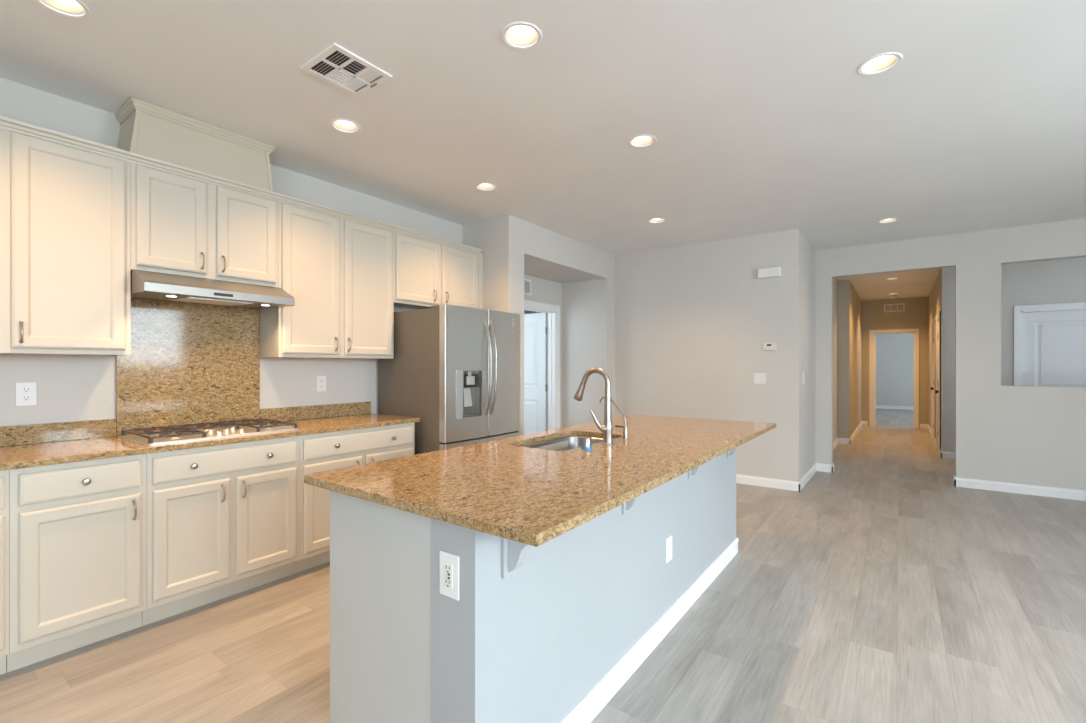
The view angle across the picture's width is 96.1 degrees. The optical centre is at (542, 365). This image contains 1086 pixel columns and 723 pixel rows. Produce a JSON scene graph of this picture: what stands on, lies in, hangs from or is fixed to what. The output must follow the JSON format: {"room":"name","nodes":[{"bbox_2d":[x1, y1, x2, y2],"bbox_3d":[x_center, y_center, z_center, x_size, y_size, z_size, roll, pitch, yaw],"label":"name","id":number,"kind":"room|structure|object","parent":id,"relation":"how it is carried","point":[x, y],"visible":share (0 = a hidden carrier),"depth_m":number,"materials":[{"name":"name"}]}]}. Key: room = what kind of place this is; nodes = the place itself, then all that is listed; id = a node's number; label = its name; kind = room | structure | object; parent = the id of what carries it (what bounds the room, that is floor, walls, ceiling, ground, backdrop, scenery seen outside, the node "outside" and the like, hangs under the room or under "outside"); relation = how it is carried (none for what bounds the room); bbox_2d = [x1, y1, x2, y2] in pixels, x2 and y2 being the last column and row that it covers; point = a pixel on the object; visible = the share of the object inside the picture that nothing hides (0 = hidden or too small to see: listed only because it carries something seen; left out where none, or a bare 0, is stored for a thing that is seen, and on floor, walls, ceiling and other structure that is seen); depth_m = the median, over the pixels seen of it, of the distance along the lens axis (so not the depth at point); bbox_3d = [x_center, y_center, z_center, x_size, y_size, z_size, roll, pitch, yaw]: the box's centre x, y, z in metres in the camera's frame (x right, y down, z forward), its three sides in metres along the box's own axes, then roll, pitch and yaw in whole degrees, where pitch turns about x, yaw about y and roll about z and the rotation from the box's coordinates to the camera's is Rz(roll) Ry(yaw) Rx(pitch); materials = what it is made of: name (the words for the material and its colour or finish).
{"room":"kitchen","nodes":[
{"label":"kitchen","id":0,"kind":"room"},
{"bbox_2d":[0,77,461,425],"bbox_3d":[-2.885,-0.063,2.334,0.150,2.760,6.765,0,0,36],"label":"wall","id":1,"kind":"structure","parent":0,"point":[70,387],"depth_m":2.77,"materials":[{"name":"beige paint"}]},
{"bbox_2d":[15,382,36,405],"bbox_3d":[-2.657,0.145,2.510,0.008,0.120,0.076,0,0,36],"label":"wall outlet","id":2,"kind":"object","parent":1,"relation":"attached to","point":[25,392],"visible":1,"depth_m":2.51,"materials":[{"name":"white plastic"}]},
{"bbox_2d":[22,387,30,392],"bbox_3d":[-2.655,0.124,2.509,0.002,0.033,0.033,0,0,36],"label":"receptacle","id":3,"kind":"object","parent":2,"relation":"attached to","point":[24,389],"depth_m":2.51,"materials":[{"name":"white plastic"}]},
{"bbox_2d":[22,395,30,400],"bbox_3d":[-2.655,0.166,2.509,0.002,0.033,0.033,0,0,36],"label":"receptacle","id":4,"kind":"object","parent":2,"relation":"attached to","point":[24,397],"depth_m":2.51,"materials":[{"name":"grey plastic"}]},
{"bbox_2d":[0,419,115,446],"bbox_3d":[-2.860,0.353,2.221,0.020,0.100,1.412,0,0,36],"label":"backsplash","id":5,"kind":"structure","parent":1,"relation":"attached to","point":[76,430],"depth_m":2.59,"materials":[{"name":"brown stone"}]},
{"bbox_2d":[0,128,130,355],"bbox_3d":[-2.454,-0.586,2.506,0.338,1.055,0.474,0,0,36],"label":"upper cabinet","id":6,"kind":"object","parent":1,"relation":"attached to","point":[65,211],"visible":1,"depth_m":2.41,"materials":[{"name":"beige paint"}]},
{"bbox_2d":[116,298,259,435],"bbox_3d":[-2.215,-0.040,3.105,0.020,0.886,0.772,0,0,36],"label":"backsplash","id":7,"kind":"structure","parent":1,"relation":"attached to","point":[188,363],"depth_m":3.06,"materials":[{"name":"brown stone"}]},
{"bbox_2d":[131,163,277,286],"bbox_3d":[-2.086,-0.817,3.011,0.338,0.592,0.774,0,0,36],"label":"upper cabinet","id":8,"kind":"object","parent":1,"relation":"attached to","point":[181,225],"visible":0.86,"depth_m":2.87,"materials":[{"name":"beige paint"}]},
{"bbox_2d":[115,97,274,190],"bbox_3d":[-2.109,-1.277,3.005,0.305,0.328,0.755,0,0,36],"label":"hood cover","id":9,"kind":"object","parent":8,"relation":"on","point":[147,129],"visible":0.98,"depth_m":2.86,"materials":[{"name":"beige paint"}]},
{"bbox_2d":[131,269,294,308],"bbox_3d":[-2.010,-0.448,2.956,0.484,0.143,0.770,0,0,36],"label":"range hood","id":10,"kind":"object","parent":8,"relation":"attached to","point":[144,284],"visible":1,"depth_m":2.81,"materials":[{"name":"silver metal"}]},
{"bbox_2d":[260,402,370,421],"bbox_3d":[-1.724,0.353,3.776,0.020,0.100,0.887,0,0,36],"label":"backsplash","id":11,"kind":"structure","parent":1,"relation":"attached to","point":[343,409],"depth_m":3.73,"materials":[{"name":"brown stone"}]},
{"bbox_2d":[317,376,325,391],"bbox_3d":[-1.721,0.139,3.791,0.008,0.120,0.076,0,0,36],"label":"wall outlet","id":12,"kind":"object","parent":1,"relation":"attached to","point":[321,380],"visible":1,"depth_m":3.79,"materials":[{"name":"white plastic"}]},
{"bbox_2d":[260,202,393,358],"bbox_3d":[-1.587,-0.586,3.694,0.338,1.055,0.916,0,0,36],"label":"upper cabinet","id":13,"kind":"object","parent":1,"relation":"attached to","point":[338,272],"visible":0.99,"depth_m":3.54,"materials":[{"name":"beige paint"}]},
{"bbox_2d":[394,232,482,308],"bbox_3d":[-1.004,-0.817,4.491,0.338,0.592,1.058,0,0,36],"label":"upper cabinet","id":14,"kind":"object","parent":1,"relation":"attached to","point":[427,274],"depth_m":4.33,"materials":[{"name":"beige paint"}]},
{"bbox_3d":[-2.871,-0.586,1.936,0.338,1.055,0.937,0,0,36],"label":"upper cabinet","id":15,"kind":"object","parent":1,"relation":"attached to","visible":0},
{"bbox_2d":[0,116,481,254],"bbox_3d":[-1.827,-1.118,3.138,0.032,0.046,4.112,0,0,36],"label":"crown molding","id":16,"kind":"structure","parent":15,"relation":"attached to","point":[6,123],"depth_m":2.86,"materials":[{"name":"beige paint"}]},
{"bbox_2d":[462,215,523,435],"bbox_3d":[-0.568,-0.063,4.978,0.771,2.760,0.239,0,0,36],"label":"wall","id":17,"kind":"structure","parent":0,"point":[500,239],"depth_m":4.77,"materials":[{"name":"beige paint"}]},
{"bbox_2d":[524,310,536,313],"bbox_3d":[-1.463,-0.063,8.252,0.100,2.760,4.400,0,0,36],"label":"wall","id":18,"kind":"structure","parent":0,"point":[525,311],"depth_m":9.77,"materials":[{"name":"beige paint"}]},
{"bbox_2d":[524,300,559,430],"bbox_3d":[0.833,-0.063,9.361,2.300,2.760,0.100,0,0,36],"label":"door frame","id":19,"kind":"structure","parent":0,"point":[537,312],"depth_m":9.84,"materials":[{"name":"beige paint"}]},
{"bbox_2d":[0,0,1085,300],"bbox_3d":[3.897,-1.593,6.689,10.800,0.300,22.600,0,0,36],"label":"ceiling","id":20,"kind":"structure","parent":0,"point":[762,118],"depth_m":2.62,"materials":[{"name":"paint"}]},
{"bbox_2d":[35,0,91,18],"bbox_3d":[-1.917,-1.461,1.939,0.182,0.045,0.182,0,0,36],"label":"recessed light","id":21,"kind":"object","parent":20,"relation":"in","point":[76,9],"visible":1,"depth_m":1.99,"materials":[{"name":"white paint"}]},
{"bbox_2d":[329,118,361,132],"bbox_3d":[-1.188,-1.461,2.937,0.182,0.045,0.182,0,0,36],"label":"recessed light","id":22,"kind":"object","parent":20,"relation":"in","point":[339,124],"visible":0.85,"depth_m":2.96,"materials":[{"name":"beige plastic"}]},
{"bbox_2d":[300,43,392,96],"bbox_3d":[-0.960,-1.435,2.391,0.300,0.016,0.310,0,0,36],"label":"ceiling vent","id":23,"kind":"object","parent":20,"relation":"in","point":[335,65],"visible":1,"depth_m":2.38,"materials":[{"name":"white metal"}]},
{"bbox_2d":[475,183,496,190],"bbox_3d":[-0.459,-1.461,3.935,0.182,0.045,0.182,0,0,36],"label":"recessed light","id":24,"kind":"object","parent":20,"relation":"in","point":[480,186],"visible":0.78,"depth_m":3.97,"materials":[{"name":"beige plastic"}]},
{"bbox_2d":[501,21,542,49],"bbox_3d":[-0.093,-1.461,2.136,0.182,0.045,0.182,0,0,36],"label":"recessed light","id":25,"kind":"object","parent":20,"relation":"in","point":[520,35],"visible":0.92,"depth_m":2.15,"materials":[{"name":"beige plastic"}]},
{"bbox_2d":[628,134,656,147],"bbox_3d":[0.636,-1.461,3.134,0.182,0.045,0.182,0,0,36],"label":"recessed light","id":26,"kind":"object","parent":20,"relation":"in","point":[644,140],"visible":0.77,"depth_m":3.16,"materials":[{"name":"beige plastic"}]},
{"bbox_2d":[647,218,665,222],"bbox_3d":[1.129,-1.461,4.847,0.182,0.045,0.182,0,0,36],"label":"recessed light","id":27,"kind":"object","parent":20,"relation":"in","point":[653,220],"visible":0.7,"depth_m":4.89,"materials":[{"name":"beige plastic"}]},
{"bbox_2d":[857,52,902,75],"bbox_3d":[1.609,-1.461,2.334,0.182,0.045,0.182,0,0,36],"label":"recessed light","id":28,"kind":"object","parent":20,"relation":"in","point":[880,63],"visible":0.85,"depth_m":2.35,"materials":[{"name":"beige plastic"}]},
{"bbox_2d":[877,218,898,223],"bbox_3d":[3.430,-1.461,4.851,0.182,0.045,0.182,0,0,36],"label":"recessed light","id":29,"kind":"object","parent":20,"relation":"in","point":[888,220],"visible":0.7,"depth_m":4.88,"materials":[{"name":"beige plastic"}]},
{"bbox_2d":[855,281,932,288],"bbox_3d":[6.240,-1.439,8.705,1.125,0.008,0.140,0,0,36],"label":"ceiling","id":30,"kind":"structure","parent":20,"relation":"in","point":[929,281],"depth_m":8.65,"materials":[{"name":"paint"}]},
{"bbox_2d":[0,408,1085,722],"bbox_3d":[3.897,1.357,6.689,10.800,0.080,22.600,0,0,36],"label":"floor","id":31,"kind":"structure","parent":0,"point":[882,589],"depth_m":2.38,"materials":[{"name":"grey wood"}]},
{"bbox_2d":[0,470,8,674],"bbox_3d":[-2.742,0.876,1.838,0.661,0.882,0.932,0,0,36],"label":"base cabinet","id":32,"kind":"object","parent":31,"relation":"on","point":[4,474],"visible":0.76,"depth_m":2.04,"materials":[{"name":"beige paint"}]},
{"bbox_2d":[0,413,419,470],"bbox_3d":[-2.118,0.418,2.716,0.633,0.030,3.087,0,0,36],"label":"countertop","id":33,"kind":"structure","parent":32,"relation":"on","point":[49,453],"depth_m":2.52,"materials":[{"name":"brown stone"}]},
{"bbox_2d":[118,418,299,445],"bbox_3d":[-1.956,0.379,2.904,0.515,0.048,0.782,0,0,36],"label":"gas cooktop","id":34,"kind":"object","parent":33,"relation":"in","point":[227,429],"visible":1,"depth_m":2.80,"materials":[{"name":"silver metal"}]},
{"bbox_2d":[6,454,146,672],"bbox_3d":[-2.330,0.876,2.402,0.661,0.882,0.463,0,0,36],"label":"base cabinet","id":35,"kind":"object","parent":31,"relation":"on","point":[78,530],"visible":0.93,"depth_m":2.21,"materials":[{"name":"beige paint"}]},
{"bbox_2d":[142,436,298,625],"bbox_3d":[-1.968,0.876,2.898,0.661,0.882,0.764,0,0,36],"label":"base cabinet","id":36,"kind":"object","parent":31,"relation":"on","point":[223,520],"visible":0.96,"depth_m":2.67,"materials":[{"name":"beige paint"}]},
{"bbox_2d":[294,422,414,573],"bbox_3d":[-1.478,0.876,3.568,0.661,0.882,0.893,0,0,36],"label":"base cabinet","id":37,"kind":"object","parent":31,"relation":"on","point":[321,452],"visible":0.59,"depth_m":3.19,"materials":[{"name":"beige paint"}]},
{"bbox_2d":[378,304,519,454],"bbox_3d":[-0.774,0.426,4.264,0.921,1.782,0.902,0,0,36],"label":"refrigerator","id":38,"kind":"object","parent":31,"relation":"on","point":[455,369],"visible":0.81,"depth_m":3.92,"materials":[{"name":"silver metal"}]},
{"bbox_2d":[330,441,738,722],"bbox_3d":[0.359,0.875,2.566,0.949,0.883,2.664,0,0,36],"label":"kitchen island","id":39,"kind":"object","parent":31,"relation":"on","point":[551,631],"visible":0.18,"depth_m":1.64,"materials":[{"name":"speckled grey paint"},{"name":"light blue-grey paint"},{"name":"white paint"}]},
{"bbox_2d":[440,551,458,600],"bbox_3d":[-0.267,0.595,1.385,0.078,0.124,0.009,0,0,36],"label":"wall outlet","id":40,"kind":"object","parent":39,"relation":"attached to","point":[449,563],"visible":1,"depth_m":1.38,"materials":[{"name":"white plastic"}]},
{"bbox_2d":[444,563,452,588],"bbox_3d":[-0.269,0.595,1.383,0.033,0.066,0.002,0,0,36],"label":"receptacle","id":41,"kind":"object","parent":40,"relation":"attached to","point":[448,567],"depth_m":1.38,"materials":[{"name":"white plastic"}]},
{"bbox_2d":[304,414,775,546],"bbox_3d":[0.378,0.418,2.611,1.073,0.030,2.801,0,0,36],"label":"island countertop","id":42,"kind":"structure","parent":39,"relation":"on","point":[503,488],"depth_m":1.81,"materials":[{"name":"stone"}]},
{"bbox_2d":[521,436,602,450],"bbox_3d":[0.138,0.533,2.676,0.415,0.196,0.715,0,0,36],"label":"sink","id":43,"kind":"object","parent":42,"relation":"in","point":[574,442],"visible":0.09,"depth_m":2.96,"materials":[{"name":"silver metal"}]},
{"bbox_2d":[581,437,591,449],"bbox_3d":[0.211,0.374,2.366,0.053,0.057,0.053,0,0,36],"label":"air gap cap","id":44,"kind":"object","parent":42,"relation":"on","point":[586,441],"visible":1,"depth_m":2.35,"materials":[{"name":"silver metal"}]},
{"bbox_2d":[574,367,613,443],"bbox_3d":[0.254,0.206,2.569,0.235,0.394,0.095,0,0,36],"label":"kitchen faucet","id":45,"kind":"object","parent":42,"relation":"on","point":[606,428],"visible":1,"depth_m":2.52,"materials":[{"name":"silver metal"}]},
{"bbox_2d":[599,396,628,438],"bbox_3d":[0.394,0.288,2.744,0.185,0.230,0.040,0,0,31],"label":"tap","id":46,"kind":"object","parent":42,"relation":"on","point":[625,428],"visible":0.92,"depth_m":2.70,"materials":[{"name":"silver metal"}]},
{"bbox_2d":[666,535,671,562],"bbox_3d":[0.632,0.917,2.443,0.007,0.120,0.076,0,0,36],"label":"blank cover plate","id":47,"kind":"object","parent":39,"relation":"attached to","point":[669,539],"visible":1,"depth_m":2.44,"materials":[{"name":"white plastic"}]},
{"bbox_2d":[524,274,561,427],"bbox_3d":[-0.222,-0.063,6.062,0.120,2.760,1.920,0,0,36],"label":"wall","id":48,"kind":"structure","parent":0,"point":[542,290],"depth_m":6.38,"materials":[{"name":"beige paint"}]},
{"bbox_2d":[524,278,530,294],"bbox_3d":[-0.243,-0.968,5.925,0.008,0.190,0.330,0,0,36],"label":"air vent","id":49,"kind":"object","parent":48,"relation":"in","point":[527,283],"visible":0.38,"depth_m":6.00,"materials":[{"name":"white metal"}]},
{"bbox_2d":[524,313,546,434],"bbox_3d":[-0.297,0.297,6.760,0.810,2.020,0.181,0,0,32],"label":"door","id":50,"kind":"structure","parent":48,"relation":"in","point":[535,329],"depth_m":6.63,"materials":[{"name":"white paint"}]},
{"bbox_2d":[524,221,606,282],"bbox_3d":[0.035,-1.280,5.732,0.686,0.327,1.690,0,0,36],"label":"wall alcove header","id":51,"kind":"structure","parent":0,"point":[548,255],"depth_m":5.54,"materials":[{"name":"beige paint"}]},
{"bbox_2d":[562,253,614,427],"bbox_3d":[0.602,-0.063,6.507,0.686,2.760,0.230,0,0,36],"label":"wall","id":52,"kind":"structure","parent":0,"point":[588,307],"depth_m":6.38,"materials":[{"name":"beige paint"}]},
{"bbox_2d":[615,228,814,481],"bbox_3d":[1.859,-0.063,6.503,2.961,2.760,1.246,0,0,36],"label":"wall","id":53,"kind":"structure","parent":0,"point":[693,322],"depth_m":5.61,"materials":[{"name":"beige paint"}]},
{"bbox_2d":[754,373,765,383],"bbox_3d":[2.376,0.139,5.346,0.122,0.120,0.010,0,0,36],"label":"light switch","id":54,"kind":"object","parent":53,"relation":"attached to","point":[759,378],"visible":1,"depth_m":5.34,"materials":[{"name":"white plastic"}]},
{"bbox_2d":[736,474,799,490],"bbox_3d":[1.818,1.268,5.752,2.169,0.098,0.014,0,0,36],"label":"baseboard","id":55,"kind":"structure","parent":53,"relation":"attached to","point":[742,479],"depth_m":5.29,"materials":[{"name":"white paint"}]},
{"bbox_2d":[757,267,780,278],"bbox_3d":[2.439,-1.005,5.274,0.236,0.104,0.052,0,0,36],"label":"door chime","id":56,"kind":"object","parent":53,"relation":"attached to","point":[771,272],"visible":1,"depth_m":5.25,"materials":[{"name":"white plastic"}]},
{"bbox_2d":[763,342,775,349],"bbox_3d":[2.451,-0.210,5.282,0.132,0.084,0.025,0,0,36],"label":"thermostat","id":57,"kind":"object","parent":53,"relation":"attached to","point":[771,345],"visible":1,"depth_m":5.27,"materials":[{"name":"beige plastic"}]},
{"bbox_2d":[799,463,815,491],"bbox_3d":[3.056,1.268,5.619,0.014,0.098,1.260,0,0,36],"label":"baseboard","id":58,"kind":"structure","parent":53,"relation":"attached to","point":[810,473],"depth_m":5.52,"materials":[{"name":"white paint"}]},
{"bbox_2d":[833,278,836,441],"bbox_3d":[4.202,-0.063,7.302,0.120,2.760,2.550,0,0,36],"label":"wall","id":59,"kind":"structure","parent":0,"point":[834,279],"depth_m":7.94,"materials":[{"name":"beige paint"}]},
{"bbox_2d":[837,280,861,437],"bbox_3d":[5.995,-0.063,9.608,0.295,2.760,3.290,0,0,36],"label":"wall","id":60,"kind":"structure","parent":0,"point":[849,303],"depth_m":8.29,"materials":[{"name":"paint"}]},
{"bbox_2d":[849,421,941,457],"bbox_3d":[6.381,1.268,8.897,1.167,0.098,3.984,0,0,36],"label":"baseboard","id":61,"kind":"structure","parent":60,"relation":"attached to","point":[922,426],"depth_m":9.67,"materials":[{"name":"white paint"}]},
{"bbox_2d":[876,333,913,406],"bbox_3d":[10.832,-0.063,14.825,4.400,2.760,0.120,0,0,36],"label":"wall","id":62,"kind":"structure","parent":0,"point":[894,352],"depth_m":14.84,"materials":[{"name":"beige paint"}]},
{"bbox_2d":[876,405,913,409],"bbox_3d":[9.250,1.268,12.661,4.400,0.098,5.240,0,0,36],"label":"baseboard","id":63,"kind":"structure","parent":62,"relation":"attached to","point":[877,406],"depth_m":14.82,"materials":[{"name":"white paint"}]},
{"bbox_2d":[862,296,928,428],"bbox_3d":[7.669,-0.063,10.497,4.400,2.760,0.120,0,0,36],"label":"wall","id":64,"kind":"structure","parent":0,"point":[915,315],"depth_m":10.41,"materials":[{"name":"paint"}]},
{"bbox_2d":[869,328,918,428],"bbox_3d":[7.578,0.267,10.552,0.867,2.100,0.138,0,0,36],"label":"trim","id":65,"kind":"structure","parent":64,"relation":"attached to","point":[872,333],"depth_m":10.71,"materials":[{"name":"white paint"}]},
{"bbox_2d":[884,303,904,311],"bbox_3d":[7.555,-1.248,10.501,0.360,0.170,0.008,0,0,36],"label":"air vent","id":66,"kind":"object","parent":64,"relation":"in","point":[901,306],"visible":1,"depth_m":10.49,"materials":[{"name":"white metal"}]},
{"bbox_2d":[929,268,940,427],"bbox_3d":[6.940,-0.063,8.571,0.120,2.760,3.850,0,0,36],"label":"wall","id":67,"kind":"structure","parent":0,"point":[935,294],"depth_m":8.96,"materials":[{"name":"paint"}]},
{"bbox_2d":[931,318,935,443],"bbox_3d":[6.897,0.260,8.528,0.138,2.115,0.950,0,0,36],"label":"trim","id":68,"kind":"structure","parent":67,"relation":"attached to","point":[933,323],"depth_m":8.87,"materials":[{"name":"white paint"}]},
{"bbox_2d":[935,321,938,447],"bbox_3d":[6.116,0.301,7.495,0.181,2.012,0.780,0,0,36],"label":"door","id":69,"kind":"structure","parent":67,"relation":"in","point":[936,391],"depth_m":7.76,"materials":[{"name":"white paint"}]},
{"bbox_2d":[936,311,940,455],"bbox_3d":[6.130,0.260,7.478,0.138,2.115,0.950,0,0,36],"label":"trim","id":70,"kind":"structure","parent":67,"relation":"attached to","point":[938,316],"depth_m":7.13,"materials":[{"name":"white paint"}]},
{"bbox_2d":[815,218,1085,490],"bbox_3d":[4.635,-0.063,5.326,7.200,2.760,0.130,0,0,36],"label":"wall","id":71,"kind":"structure","parent":0,"point":[1027,435],"depth_m":5.19,"materials":[{"name":"beige paint"}]},
{"bbox_2d":[816,438,1085,500],"bbox_3d":[6.249,1.268,5.718,5.055,0.098,2.694,0,0,36],"label":"baseboard","id":72,"kind":"structure","parent":71,"relation":"attached to","point":[1063,493],"depth_m":5.10,"materials":[{"name":"white paint"}]},
{"bbox_2d":[941,257,1085,451],"bbox_3d":[7.280,-0.063,5.864,3.863,2.760,0.120,0,0,36],"label":"wall","id":73,"kind":"structure","parent":0,"point":[1058,281],"depth_m":6.54,"materials":[{"name":"beige paint"}]},
{"bbox_2d":[1014,302,1085,385],"bbox_3d":[6.699,0.260,6.278,0.950,2.115,0.138,0,0,36],"label":"trim","id":74,"kind":"structure","parent":73,"relation":"attached to","point":[1018,310],"depth_m":6.47,"materials":[{"name":"white paint"}]},
{"bbox_2d":[1023,310,1085,386],"bbox_3d":[6.696,0.301,6.282,0.780,2.012,0.181,0,0,36],"label":"door","id":75,"kind":"structure","parent":73,"relation":"in","point":[1054,342],"depth_m":6.31,"materials":[{"name":"white paint"}]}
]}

